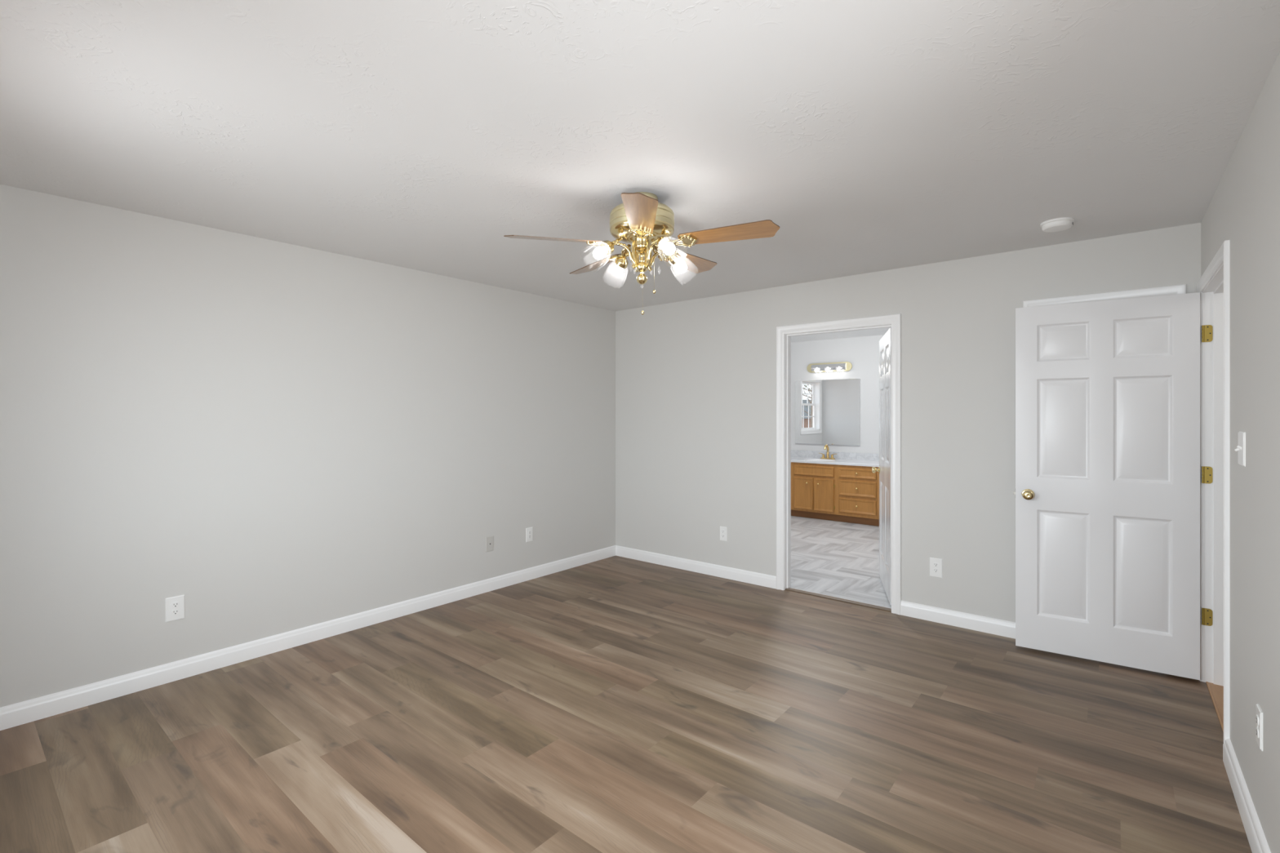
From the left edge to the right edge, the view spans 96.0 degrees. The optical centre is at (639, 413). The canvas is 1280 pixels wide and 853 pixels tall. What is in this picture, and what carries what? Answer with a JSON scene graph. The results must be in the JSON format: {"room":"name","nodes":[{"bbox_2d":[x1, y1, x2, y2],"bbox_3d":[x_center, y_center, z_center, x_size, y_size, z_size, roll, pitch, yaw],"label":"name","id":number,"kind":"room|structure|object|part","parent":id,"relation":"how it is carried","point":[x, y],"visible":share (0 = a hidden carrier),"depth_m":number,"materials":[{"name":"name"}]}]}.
{"room":"empty bedroom","nodes":[
{"label":"empty bedroom","id":0,"kind":"room"},
{"bbox_2d":[0,183,615,707],"bbox_3d":[-1.747,0.192,4.019,0.115,2.437,4.600,0,0,39],"label":"wall","id":1,"kind":"structure","parent":0,"point":[275,437],"depth_m":3.30,"materials":[{"name":"white paint"}]},
{"bbox_2d":[165,595,184,622],"bbox_3d":[-2.460,1.030,3.052,0.009,0.125,0.080,0,0,39],"label":"electrical outlet","id":2,"kind":"object","parent":1,"relation":"attached to","point":[175,606],"visible":1,"depth_m":3.05,"materials":[{"name":"white plastic"}]},
{"bbox_2d":[171,608,179,615],"bbox_3d":[-2.458,1.050,3.051,0.004,0.027,0.034,0,0,39],"label":"receptacle","id":3,"kind":"object","parent":2,"relation":"attached to","point":[174,611],"depth_m":3.05,"materials":[{"name":"grey plastic"}]},
{"bbox_2d":[171,601,179,608],"bbox_3d":[-2.458,1.010,3.051,0.004,0.027,0.034,0,0,39],"label":"receptacle","id":4,"kind":"object","parent":2,"relation":"attached to","point":[174,604],"depth_m":3.05,"materials":[{"name":"grey plastic"}]},
{"bbox_2d":[0,545,615,730],"bbox_3d":[-1.697,1.361,3.979,0.014,0.099,4.600,0,0,39],"label":"baseboard","id":5,"kind":"structure","parent":1,"relation":"attached to","point":[16,714],"depth_m":3.31,"materials":[{"name":"white wood"}]},
{"bbox_2d":[485,535,493,551],"bbox_3d":[-1.195,1.035,4.594,0.010,0.118,0.072,0,0,39],"label":"cable plate","id":6,"kind":"object","parent":1,"relation":"attached to","point":[490,540],"visible":1,"depth_m":4.59,"materials":[{"name":"grey paint"}]},
{"bbox_2d":[525,527,533,542],"bbox_3d":[-0.940,1.026,4.905,0.009,0.118,0.071,0,0,39],"label":"electrical outlet","id":7,"kind":"object","parent":1,"relation":"attached to","point":[529,531],"visible":1,"depth_m":4.90,"materials":[{"name":"white plastic"}]},
{"bbox_2d":[528,530,531,538],"bbox_3d":[-0.938,1.026,4.904,0.004,0.066,0.033,0,0,39],"label":"receptacle","id":8,"kind":"object","parent":7,"relation":"attached to","point":[529,531],"depth_m":4.90,"materials":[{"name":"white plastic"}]},
{"bbox_2d":[0,515,1252,852],"bbox_3d":[1.276,1.428,3.907,6.176,0.044,8.260,0,0,39],"label":"floor","id":9,"kind":"structure","parent":0,"point":[615,704],"depth_m":2.49,"materials":[{"name":"brown wood"}]},
{"bbox_2d":[791,462,879,526],"bbox_3d":[2.480,1.034,7.884,1.695,0.749,0.582,0,0,39],"label":"vanity cabinet","id":10,"kind":"object","parent":9,"relation":"on","point":[832,492],"visible":0.65,"depth_m":7.52,"materials":[{"name":"brown wood"}]},
{"bbox_3d":[2.204,1.071,7.783,0.269,0.426,0.019,0,0,39],"label":"cabinet door","id":11,"kind":"part","parent":10,"relation":"part of","materials":[{"name":"brown wood"}]},
{"bbox_3d":[2.314,0.759,7.693,0.552,0.127,0.019,0,0,39],"label":"false drawer","id":12,"kind":"part","parent":10,"relation":"part of","materials":[{"name":"brown wood"}]},
{"bbox_3d":[2.424,1.071,7.603,0.267,0.426,0.019,0,0,39],"label":"cabinet door","id":13,"kind":"part","parent":10,"relation":"part of","materials":[{"name":"brown wood"}]},
{"bbox_2d":[791,449,879,466],"bbox_3d":[2.488,0.643,7.889,1.730,0.227,0.565,0,0,39],"label":"countertop","id":14,"kind":"structure","parent":10,"relation":"on","point":[869,460],"depth_m":7.86,"materials":[{"name":"white stone"}]},
{"bbox_2d":[819,444,835,459],"bbox_3d":[2.586,0.525,7.994,0.261,0.204,0.141,0,0,39],"label":"bathroom faucet","id":15,"kind":"object","parent":14,"relation":"on","point":[825,446],"visible":1,"depth_m":8.01,"materials":[{"name":"gold metal"}]},
{"bbox_3d":[2.584,0.519,7.991,0.034,0.193,0.135,0,0,39],"label":"spout","id":16,"kind":"part","parent":15,"relation":"part of","materials":[{"name":"gold metal"}]},
{"bbox_3d":[2.760,1.177,7.327,0.470,0.183,0.019,0,0,39],"label":"drawer","id":17,"kind":"part","parent":10,"relation":"part of","materials":[{"name":"brown wood"}]},
{"bbox_3d":[2.760,0.951,7.327,0.470,0.194,0.019,0,0,39],"label":"drawer","id":18,"kind":"part","parent":10,"relation":"part of","materials":[{"name":"brown wood"}]},
{"bbox_3d":[2.760,0.759,7.327,0.470,0.118,0.019,0,0,39],"label":"drawer","id":19,"kind":"part","parent":10,"relation":"part of","materials":[{"name":"brown wood"}]},
{"bbox_2d":[785,587,891,611],"bbox_3d":[1.494,1.405,4.383,0.813,0.009,0.048,0,0,39],"label":"transition strip","id":20,"kind":"object","parent":9,"relation":"on","point":[788,588],"visible":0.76,"depth_m":4.35,"materials":[{"name":"silver metal"}]},
{"bbox_2d":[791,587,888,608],"bbox_3d":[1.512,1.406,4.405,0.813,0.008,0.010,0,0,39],"label":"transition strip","id":21,"kind":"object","parent":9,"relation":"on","point":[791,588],"visible":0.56,"depth_m":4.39,"materials":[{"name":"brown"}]},
{"bbox_2d":[1205,681,1223,732],"bbox_3d":[2.707,1.407,2.698,0.010,0.006,0.845,0,0,39],"label":"transition strip","id":22,"kind":"object","parent":9,"relation":"on","point":[1206,682],"visible":0.56,"depth_m":2.77,"materials":[{"name":"orange wood"}]},
{"bbox_2d":[0,0,1279,311],"bbox_3d":[-0.112,-1.077,2.604,4.437,0.100,4.715,0,0,39],"label":"ceiling","id":23,"kind":"structure","parent":0,"point":[876,135],"depth_m":2.00,"materials":[{"name":"white paint"}]},
{"bbox_2d":[503,191,779,315],"bbox_3d":[0.009,-0.746,2.684,1.217,0.562,1.169,0,0,1],"label":"ceiling fan","id":24,"kind":"object","parent":23,"relation":"hanging from","point":[641,220],"visible":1,"depth_m":2.64,"materials":[{"name":"gold wood"}]},
{"bbox_3d":[-0.385,-0.794,2.619,0.455,0.005,0.143,-1,13,-17],"label":"fan blade","id":25,"kind":"part","parent":24,"relation":"part of","materials":[{"name":"brown wood"}]},
{"bbox_3d":[-0.227,-0.798,3.077,0.143,0.004,0.455,-17,9,-34],"label":"fan blade","id":26,"kind":"part","parent":24,"relation":"part of","materials":[{"name":"brown wood"}]},
{"bbox_3d":[-0.181,-0.732,2.616,0.071,0.055,0.055,-43,22,-25],"label":"light bulb","id":27,"kind":"part","parent":24,"relation":"part of","materials":[{"name":"white glass"}]},
{"bbox_3d":[-0.111,-0.732,2.932,0.055,0.055,0.071,0,-38,-32],"label":"light bulb","id":28,"kind":"part","parent":24,"relation":"part of","materials":[{"name":"white glass"}]},
{"bbox_3d":[-0.074,-0.750,2.685,0.151,0.134,0.016,0,0,-33],"label":"light arm","id":29,"kind":"part","parent":24,"relation":"part of","materials":[{"name":"gold metal"}]},
{"bbox_3d":[-0.043,-0.750,2.824,0.016,0.134,0.151,0,0,-32],"label":"light arm","id":30,"kind":"part","parent":24,"relation":"part of","materials":[{"name":"gold metal"}]},
{"bbox_3d":[0.002,-0.804,2.327,0.143,0.005,0.455,12,0,1],"label":"fan blade","id":31,"kind":"part","parent":24,"relation":"part of","materials":[{"name":"brown wood"}]},
{"bbox_3d":[0.061,-0.750,2.654,0.016,0.134,0.151,0,0,-31],"label":"light arm","id":32,"kind":"part","parent":24,"relation":"part of","materials":[{"name":"gold metal"}]},
{"bbox_3d":[0.067,-0.686,2.729,0.001,0.212,0.001,0,0,39],"label":"pull chain","id":33,"kind":"part","parent":24,"relation":"part of","materials":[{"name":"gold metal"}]},
{"bbox_3d":[0.094,-0.750,2.792,0.151,0.134,0.016,0,0,-32],"label":"light arm","id":34,"kind":"part","parent":24,"relation":"part of","materials":[{"name":"gold metal"}]},
{"bbox_3d":[0.126,-0.732,2.545,0.055,0.055,0.071,0,38,-31],"label":"light bulb","id":35,"kind":"part","parent":24,"relation":"part of","materials":[{"name":"white glass"}]},
{"bbox_3d":[0.202,-0.732,2.859,0.071,0.055,0.055,43,-21,-25],"label":"light bulb","id":36,"kind":"part","parent":24,"relation":"part of","materials":[{"name":"white glass"}]},
{"bbox_3d":[0.258,-0.810,3.069,0.143,0.005,0.455,-18,-10,36],"label":"fan blade","id":37,"kind":"part","parent":24,"relation":"part of","materials":[{"name":"brown wood"}]},
{"bbox_3d":[0.399,-0.814,2.605,0.455,0.005,0.143,-2,-13,19],"label":"fan blade","id":38,"kind":"part","parent":24,"relation":"part of","materials":[{"name":"brown wood"}]},
{"bbox_2d":[1040,217,1074,232],"bbox_3d":[2.231,-1.007,3.085,0.148,0.040,0.148,0,0,19],"label":"smoke detector","id":39,"kind":"object","parent":23,"relation":"attached to","point":[1056,224],"visible":1,"depth_m":3.04,"materials":[{"name":"white plastic"}]},
{"bbox_2d":[791,334,884,453],"bbox_3d":[3.011,0.180,7.900,4.095,2.460,0.115,0,0,39],"label":"wall","id":40,"kind":"structure","parent":0,"point":[862,352],"depth_m":7.92,"materials":[{"name":"white paint"}]},
{"bbox_2d":[795,378,860,445],"bbox_3d":[2.627,-0.027,8.117,0.928,0.910,0.034,0,0,39],"label":"wall mirror","id":41,"kind":"object","parent":40,"relation":"attached to","point":[828,411],"visible":1,"depth_m":8.09,"materials":[{"name":"white mirror"}]},
{"bbox_2d":[806,361,852,373],"bbox_3d":[2.617,-0.637,8.055,0.640,0.166,0.142,0,0,39],"label":"vanity light","id":42,"kind":"object","parent":40,"relation":"attached to","point":[842,366],"visible":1,"depth_m":8.05,"materials":[{"name":"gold metal"}]},
{"bbox_2d":[791,449,879,461],"bbox_3d":[2.660,0.594,8.099,1.730,0.128,0.022,0,0,39],"label":"backsplash","id":43,"kind":"structure","parent":40,"relation":"attached to","point":[807,454],"depth_m":8.00,"materials":[{"name":"grey stone"}]},
{"bbox_2d":[791,327,890,342],"bbox_3d":[1.868,-1.100,6.508,4.095,0.100,3.718,0,0,39],"label":"ceiling","id":44,"kind":"structure","parent":0,"point":[877,331],"depth_m":7.67,"materials":[{"name":"white paint"}]},
{"bbox_2d":[615,222,1200,622],"bbox_3d":[1.401,0.180,4.449,4.437,2.460,0.058,0,0,39],"label":"wall","id":45,"kind":"structure","parent":0,"point":[695,380],"depth_m":4.05,"materials":[{"name":"white paint"}]},
{"bbox_2d":[720,526,727,541],"bbox_3d":[0.718,1.032,4.967,0.071,0.120,0.009,0,0,39],"label":"electrical outlet","id":46,"kind":"object","parent":45,"relation":"attached to","point":[723,531],"visible":1,"depth_m":4.96,"materials":[{"name":"white plastic"}]},
{"bbox_2d":[615,545,1015,639],"bbox_3d":[1.072,1.361,4.673,3.414,0.099,0.014,0,0,39],"label":"baseboard","id":47,"kind":"structure","parent":45,"relation":"attached to","point":[945,616],"depth_m":4.66,"materials":[{"name":"white wood"}]},
{"bbox_2d":[776,313,901,614],"bbox_3d":[1.741,0.353,4.684,0.945,2.114,0.887,0,0,39],"label":"door","id":48,"kind":"structure","parent":45,"relation":"in","point":[889,469],"depth_m":4.58,"materials":[{"name":"white wood"}]},
{"bbox_3d":[2.014,0.478,4.926,0.064,0.064,0.064,0,0,17],"label":"knob","id":49,"kind":"part","parent":48,"relation":"part of","materials":[{"name":"gold metal"}]},
{"bbox_2d":[929,557,942,577],"bbox_3d":[2.007,1.042,3.910,0.078,0.126,0.009,0,0,39],"label":"electrical outlet","id":50,"kind":"object","parent":45,"relation":"attached to","point":[935,564],"visible":1,"depth_m":3.91,"materials":[{"name":"white plastic"}]},
{"bbox_2d":[933,568,938,573],"bbox_3d":[2.005,1.062,3.908,0.034,0.027,0.004,0,0,39],"label":"receptacle","id":51,"kind":"object","parent":50,"relation":"attached to","point":[935,570],"depth_m":3.91,"materials":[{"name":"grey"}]},
{"bbox_2d":[933,562,938,567],"bbox_3d":[2.005,1.022,3.908,0.034,0.027,0.004,0,0,39],"label":"receptacle","id":52,"kind":"object","parent":50,"relation":"attached to","point":[935,564],"depth_m":3.91,"materials":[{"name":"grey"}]},
{"bbox_2d":[1022,284,1186,307],"bbox_3d":[2.709,0.353,3.403,0.738,2.114,0.134,0,0,39],"label":"door","id":53,"kind":"structure","parent":45,"relation":"in","point":[1174,289],"depth_m":3.32,"materials":[{"name":"white wood"}]},
{"bbox_2d":[1200,51,1279,852],"bbox_3d":[1.595,0.192,1.278,0.115,2.437,4.600,0,0,39],"label":"wall","id":54,"kind":"structure","parent":0,"point":[1243,210],"depth_m":1.89,"materials":[{"name":"white paint"}]},
{"bbox_2d":[1013,240,1229,742],"bbox_3d":[2.424,0.353,2.930,0.964,2.114,0.977,0,0,39],"label":"door","id":55,"kind":"structure","parent":54,"relation":"in","point":[1122,493],"depth_m":3.17,"materials":[{"name":"white wood"}]},
{"bbox_3d":[2.290,0.478,3.403,0.064,0.064,0.064,0,0,34],"label":"knob","id":56,"kind":"part","parent":55,"relation":"part of","materials":[{"name":"gold metal"}]},
{"bbox_3d":[2.738,0.376,2.672,0.117,2.068,0.885,0,0,39],"label":"frame","id":57,"kind":"part","parent":55,"relation":"part of","materials":[{"name":"white wood"}]},
{"bbox_3d":[2.687,0.353,2.714,0.018,2.114,0.977,0,0,39],"label":"casing","id":58,"kind":"part","parent":55,"relation":"part of","materials":[{"name":"white wood"}]},
{"bbox_2d":[1234,431,1245,466],"bbox_3d":[2.184,0.126,2.102,0.019,0.122,0.116,0,0,39],"label":"light switch","id":59,"kind":"object","parent":54,"relation":"attached to","point":[1241,448],"visible":1,"depth_m":2.08,"materials":[{"name":"white plastic"}]},
{"bbox_3d":[2.189,0.126,2.098,0.006,0.122,0.116,0,0,39],"label":"plate","id":60,"kind":"part","parent":59,"relation":"part of","materials":[{"name":"white plastic"}]},
{"bbox_2d":[1222,738,1271,852],"bbox_3d":[1.231,1.361,0.940,0.020,0.099,3.615,0,0,39],"label":"baseboard","id":61,"kind":"structure","parent":54,"relation":"attached to","point":[1255,833],"depth_m":1.99,"materials":[{"name":"white wood"}]},
{"bbox_2d":[1255,703,1262,751],"bbox_3d":[1.982,1.002,1.847,0.009,0.121,0.074,0,0,39],"label":"electrical outlet","id":62,"kind":"object","parent":54,"relation":"attached to","point":[1259,713],"visible":1,"depth_m":1.83,"materials":[{"name":"white plastic"}]},
{"bbox_2d":[1255,727,1258,737],"bbox_3d":[1.980,1.022,1.849,0.004,0.027,0.034,0,0,39],"label":"receptacle","id":63,"kind":"object","parent":62,"relation":"attached to","point":[1256,728],"depth_m":1.85,"materials":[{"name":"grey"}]},
{"bbox_2d":[1255,715,1258,725],"bbox_3d":[1.980,0.983,1.849,0.004,0.027,0.034,0,0,39],"label":"receptacle","id":64,"kind":"object","parent":62,"relation":"attached to","point":[1256,716],"depth_m":1.85,"materials":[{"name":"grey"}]}
]}

